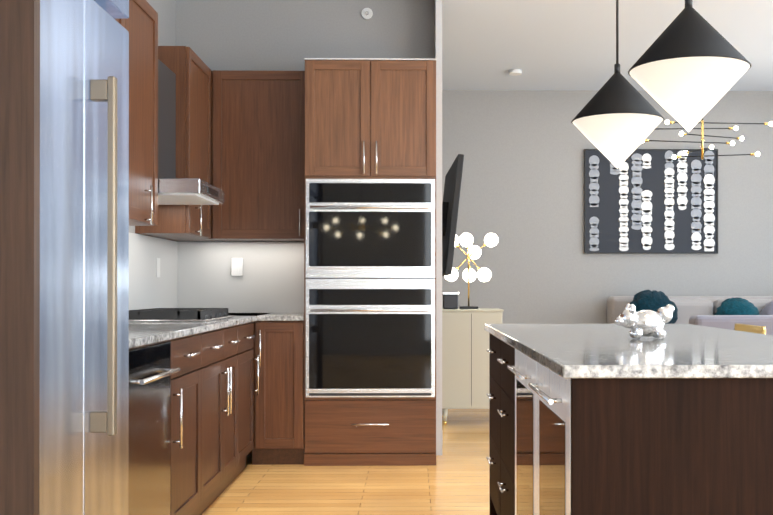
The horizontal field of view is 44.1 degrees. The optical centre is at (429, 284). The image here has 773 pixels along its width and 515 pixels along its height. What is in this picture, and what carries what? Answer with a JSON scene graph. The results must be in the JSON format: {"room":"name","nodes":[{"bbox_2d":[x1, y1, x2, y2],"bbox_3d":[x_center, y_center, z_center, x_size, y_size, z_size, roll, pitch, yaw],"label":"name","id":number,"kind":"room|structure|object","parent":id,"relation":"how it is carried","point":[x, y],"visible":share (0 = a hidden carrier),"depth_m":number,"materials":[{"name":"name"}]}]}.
{"room":"kitchen and living room","nodes":[
{"label":"kitchen and living room","id":0,"kind":"room"},
{"bbox_2d":[129,0,175,240],"bbox_3d":[-1.754,-0.441,2.947,0.200,3.080,13.660,0,0,-1],"label":"wall","id":1,"kind":"structure","parent":0,"point":[165,10],"depth_m":6.15,"materials":[{"name":"paint"}]},
{"bbox_2d":[109,0,132,223],"bbox_3d":[-1.514,-0.838,3.997,0.308,1.080,0.671,0,0,-1],"label":"upper cabinet","id":2,"kind":"object","parent":1,"relation":"attached to","point":[127,24],"depth_m":4.38,"materials":[{"name":"brown wood"}]},
{"bbox_2d":[129,0,160,227],"bbox_3d":[-1.523,-0.837,4.516,0.308,1.080,0.607,0,0,-1],"label":"upper cabinet","id":3,"kind":"object","parent":1,"relation":"attached to","point":[146,50],"depth_m":4.63,"materials":[{"name":"brown wood"}]},
{"bbox_2d":[156,258,159,276],"bbox_3d":[-1.685,-0.102,5.915,0.004,0.120,0.075,0,0,-1],"label":"electrical outlet plate","id":4,"kind":"object","parent":1,"relation":"attached to","point":[157,259],"depth_m":5.90,"materials":[{"name":"white plastic"}]},
{"bbox_2d":[135,46,220,239],"bbox_3d":[-1.512,-0.833,5.797,0.371,1.080,0.630,0,0,-1],"label":"upper cabinet","id":5,"kind":"object","parent":1,"relation":"attached to","point":[198,88],"depth_m":5.66,"materials":[{"name":"brown wood"}]},
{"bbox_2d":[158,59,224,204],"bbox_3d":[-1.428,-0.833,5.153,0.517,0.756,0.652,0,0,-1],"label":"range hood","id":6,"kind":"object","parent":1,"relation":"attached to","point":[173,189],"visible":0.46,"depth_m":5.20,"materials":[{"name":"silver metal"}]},
{"bbox_2d":[176,0,441,454],"bbox_3d":[-0.814,-0.432,6.353,1.790,3.080,0.400,0,0,-1],"label":"wall","id":7,"kind":"structure","parent":0,"point":[260,35],"depth_m":6.43,"materials":[{"name":"paint"}]},
{"bbox_2d":[231,258,242,275],"bbox_3d":[-1.293,-0.117,6.392,0.075,0.120,0.007,0,0,-1],"label":"electrical outlet plate","id":8,"kind":"object","parent":7,"relation":"attached to","point":[236,266],"depth_m":6.39,"materials":[{"name":"white plastic"}]},
{"bbox_2d":[221,70,304,240],"bbox_3d":[-1.095,-0.832,6.230,0.644,1.080,0.393,0,0,-1],"label":"upper cabinet","id":9,"kind":"object","parent":7,"relation":"attached to","point":[240,139],"depth_m":6.11,"materials":[{"name":"brown wood"}]},
{"bbox_2d":[361,8,372,18],"bbox_3d":[-0.420,-1.831,6.428,0.076,0.076,0.029,0,0,-1],"label":"sprinkler","id":10,"kind":"object","parent":7,"relation":"attached to","point":[366,13],"visible":1,"depth_m":6.43,"materials":[{"name":"white plastic"}]},
{"bbox_2d":[442,154,463,275],"bbox_3d":[0.137,-0.460,6.899,0.165,0.799,1.243,0,0,-1],"label":"tv","id":11,"kind":"object","parent":7,"relation":"attached to","point":[451,194],"visible":0.77,"depth_m":6.35,"materials":[{"name":"black plastic"}]},
{"bbox_2d":[202,409,489,514],"bbox_3d":[1.641,1.159,2.998,6.990,0.120,13.660,0,0,-1],"label":"floor","id":12,"kind":"structure","parent":0,"point":[454,480],"depth_m":5.20,"materials":[{"name":"brown wood"}]},
{"bbox_2d":[0,0,39,514],"bbox_3d":[-1.283,-0.203,2.241,0.712,2.600,0.035,0,0,-1],"label":"end panel","id":13,"kind":"object","parent":12,"relation":"on","point":[19,242],"visible":1,"depth_m":2.23,"materials":[{"name":"brown wood"}]},
{"bbox_2d":[39,0,128,514],"bbox_3d":[-1.277,0.033,2.696,0.739,2.130,0.855,0,0,-1],"label":"fridge","id":14,"kind":"object","parent":12,"relation":"on","point":[84,271],"visible":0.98,"depth_m":2.71,"materials":[{"name":"silver metal"}]},
{"bbox_2d":[128,337,179,514],"bbox_3d":[-1.343,0.658,3.515,0.628,0.886,0.690,0,0,-1],"label":"dishwasher","id":15,"kind":"object","parent":12,"relation":"on","point":[154,370],"depth_m":3.56,"materials":[{"name":"silver metal"}]},
{"bbox_2d":[129,313,259,348],"bbox_3d":[-1.353,0.203,4.796,0.656,0.030,3.248,0,0,-1],"label":"countertop","id":16,"kind":"structure","parent":15,"relation":"on","point":[140,333],"depth_m":4.18,"materials":[{"name":"grey stone"}]},
{"bbox_2d":[129,308,233,321],"bbox_3d":[-1.365,0.162,5.152,0.470,0.052,0.760,0,0,-1],"label":"cooktop","id":17,"kind":"object","parent":16,"relation":"in","point":[176,315],"visible":0.98,"depth_m":4.79,"materials":[{"name":"black glass"}]},
{"bbox_2d":[180,333,207,514],"bbox_3d":[-1.353,0.660,4.100,0.628,0.886,0.601,0,0,-1],"label":"base cabinet","id":18,"kind":"object","parent":12,"relation":"on","point":[193,350],"depth_m":4.24,"materials":[{"name":"brown wood"}]},
{"bbox_2d":[208,329,227,506],"bbox_3d":[-1.361,0.661,4.590,0.628,0.886,0.620,0,0,-1],"label":"base cabinet","id":19,"kind":"object","parent":12,"relation":"on","point":[213,404],"depth_m":4.75,"materials":[{"name":"brown wood"}]},
{"bbox_2d":[228,325,243,485],"bbox_3d":[-1.368,0.662,5.040,0.628,0.886,0.520,0,0,-1],"label":"base cabinet","id":20,"kind":"object","parent":12,"relation":"on","point":[236,334],"depth_m":5.21,"materials":[{"name":"brown wood"}]},
{"bbox_2d":[244,321,255,467],"bbox_3d":[-1.375,0.663,5.474,0.628,0.886,0.588,0,0,-1],"label":"base cabinet","id":21,"kind":"object","parent":12,"relation":"on","point":[249,330],"depth_m":5.68,"materials":[{"name":"brown wood"}]},
{"bbox_2d":[256,321,304,464],"bbox_3d":[-0.931,0.665,6.111,0.321,0.886,0.625,0,0,-1],"label":"base cabinet","id":22,"kind":"object","parent":12,"relation":"on","point":[280,402],"depth_m":5.81,"materials":[{"name":"brown wood"}]},
{"bbox_2d":[260,313,303,320],"bbox_3d":[-1.236,0.207,6.095,0.932,0.030,0.652,0,0,-1],"label":"countertop","id":23,"kind":"structure","parent":22,"relation":"on","point":[263,316],"depth_m":5.78,"materials":[{"name":"grey stone"}]},
{"bbox_2d":[304,58,435,465],"bbox_3d":[-0.364,-0.136,6.084,0.805,2.487,0.700,0,0,-1],"label":"tall cabinet","id":24,"kind":"object","parent":12,"relation":"on","point":[370,273],"visible":1,"depth_m":5.80,"materials":[{"name":"brown wood"}]},
{"bbox_2d":[442,308,503,424],"bbox_3d":[0.328,0.656,7.724,0.510,0.912,0.470,0,0,-1],"label":"sideboard","id":25,"kind":"object","parent":12,"relation":"on","point":[465,361],"visible":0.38,"depth_m":7.50,"materials":[{"name":"beige paint"}]},
{"bbox_2d":[442,292,458,308],"bbox_3d":[0.170,0.130,7.628,0.130,0.136,0.110,0,0,-1],"label":"decorative box","id":26,"kind":"object","parent":25,"relation":"on","point":[450,300],"visible":0.98,"depth_m":7.58,"materials":[{"name":"grey metal"}]},
{"bbox_2d":[445,233,497,308],"bbox_3d":[0.340,-0.109,7.711,0.441,0.615,0.234,0,0,-1],"label":"table lamp","id":27,"kind":"object","parent":25,"relation":"on","point":[474,252],"visible":0.9,"depth_m":7.68,"materials":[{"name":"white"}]},
{"bbox_2d":[484,328,772,514],"bbox_3d":[0.569,0.657,3.337,0.603,0.886,2.350,0,0,-1],"label":"kitchen island","id":28,"kind":"object","parent":12,"relation":"on","point":[602,419],"depth_m":2.16,"materials":[{"name":"brown wood"}]},
{"bbox_2d":[484,324,772,379],"bbox_3d":[0.766,0.199,3.342,0.970,0.030,2.400,0,0,-1],"label":"island countertop","id":29,"kind":"structure","parent":28,"relation":"on","point":[580,351],"depth_m":2.59,"materials":[{"name":"grey stone"}]},
{"bbox_2d":[614,303,673,338],"bbox_3d":[0.725,0.124,3.206,0.207,0.119,0.091,0,0,-1],"label":"sculpture","id":30,"kind":"object","parent":29,"relation":"on","point":[643,323],"visible":1,"depth_m":3.17,"materials":[{"name":"white ceramic"}]},
{"bbox_2d":[607,290,772,323],"bbox_3d":[3.136,0.583,9.125,2.700,1.066,0.940,0,0,-1],"label":"sofa","id":31,"kind":"object","parent":12,"relation":"on","point":[686,308],"visible":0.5,"depth_m":9.11,"materials":[{"name":"beige fabric"}]},
{"bbox_2d":[689,315,772,334],"bbox_3d":[3.184,0.683,8.016,2.140,0.860,0.840,0,0,-1],"label":"sofa","id":32,"kind":"object","parent":12,"relation":"on","point":[725,321],"visible":0.06,"depth_m":7.59,"materials":[{"name":"grey fabric"}]},
{"bbox_2d":[734,323,765,333],"bbox_3d":[1.217,0.641,4.173,0.436,0.925,0.436,0,0,-1],"label":"stool","id":33,"kind":"object","parent":12,"relation":"on","point":[751,328],"visible":0.08,"depth_m":4.14,"materials":[{"name":"gold metal"}]},
{"bbox_2d":[442,90,772,323],"bbox_3d":[1.530,-0.422,9.732,6.590,3.080,0.200,0,0,-1],"label":"wall","id":34,"kind":"structure","parent":0,"point":[522,190],"depth_m":9.63,"materials":[{"name":"paint"}]},
{"bbox_2d":[584,149,717,253],"bbox_3d":[2.242,-0.838,9.622,1.354,1.054,0.040,0,0,-1],"label":"picture","id":35,"kind":"object","parent":34,"relation":"attached to","point":[649,201],"visible":0.94,"depth_m":9.61,"materials":[{"name":"grey fabric"}]},
{"bbox_2d":[442,0,772,90],"bbox_3d":[1.641,-2.041,3.007,6.990,0.120,13.660,0,0,-1],"label":"ceiling","id":36,"kind":"structure","parent":0,"point":[547,44],"depth_m":7.62,"materials":[{"name":"white paint"}]},
{"bbox_2d":[509,69,521,75],"bbox_3d":[0.792,-1.947,8.744,0.120,0.034,0.120,0,0,-1],"label":"smoke detector","id":37,"kind":"object","parent":36,"relation":"attached to","point":[514,72],"visible":1,"depth_m":8.71,"materials":[{"name":"white plastic"}]},
{"bbox_2d":[571,0,663,167],"bbox_3d":[0.749,-1.219,3.790,0.364,1.517,0.364,0,0,-1],"label":"pendant light","id":38,"kind":"object","parent":36,"relation":"hanging from","point":[617,120],"visible":1,"depth_m":3.70,"materials":[{"name":"black"}]},
{"bbox_2d":[628,0,751,131],"bbox_3d":[0.790,-1.222,2.901,0.364,1.517,0.364,0,0,-1],"label":"pendant light","id":39,"kind":"object","parent":36,"relation":"hanging from","point":[690,67],"visible":1,"depth_m":2.80,"materials":[{"name":"black"}]},
{"bbox_2d":[642,118,772,159],"bbox_3d":[2.408,-1.526,8.341,1.218,0.879,0.395,0,0,-1],"label":"chandelier","id":40,"kind":"object","parent":36,"relation":"hanging from","point":[702,135],"visible":0.81,"depth_m":8.28,"materials":[{"name":"gold metal"}]}
]}

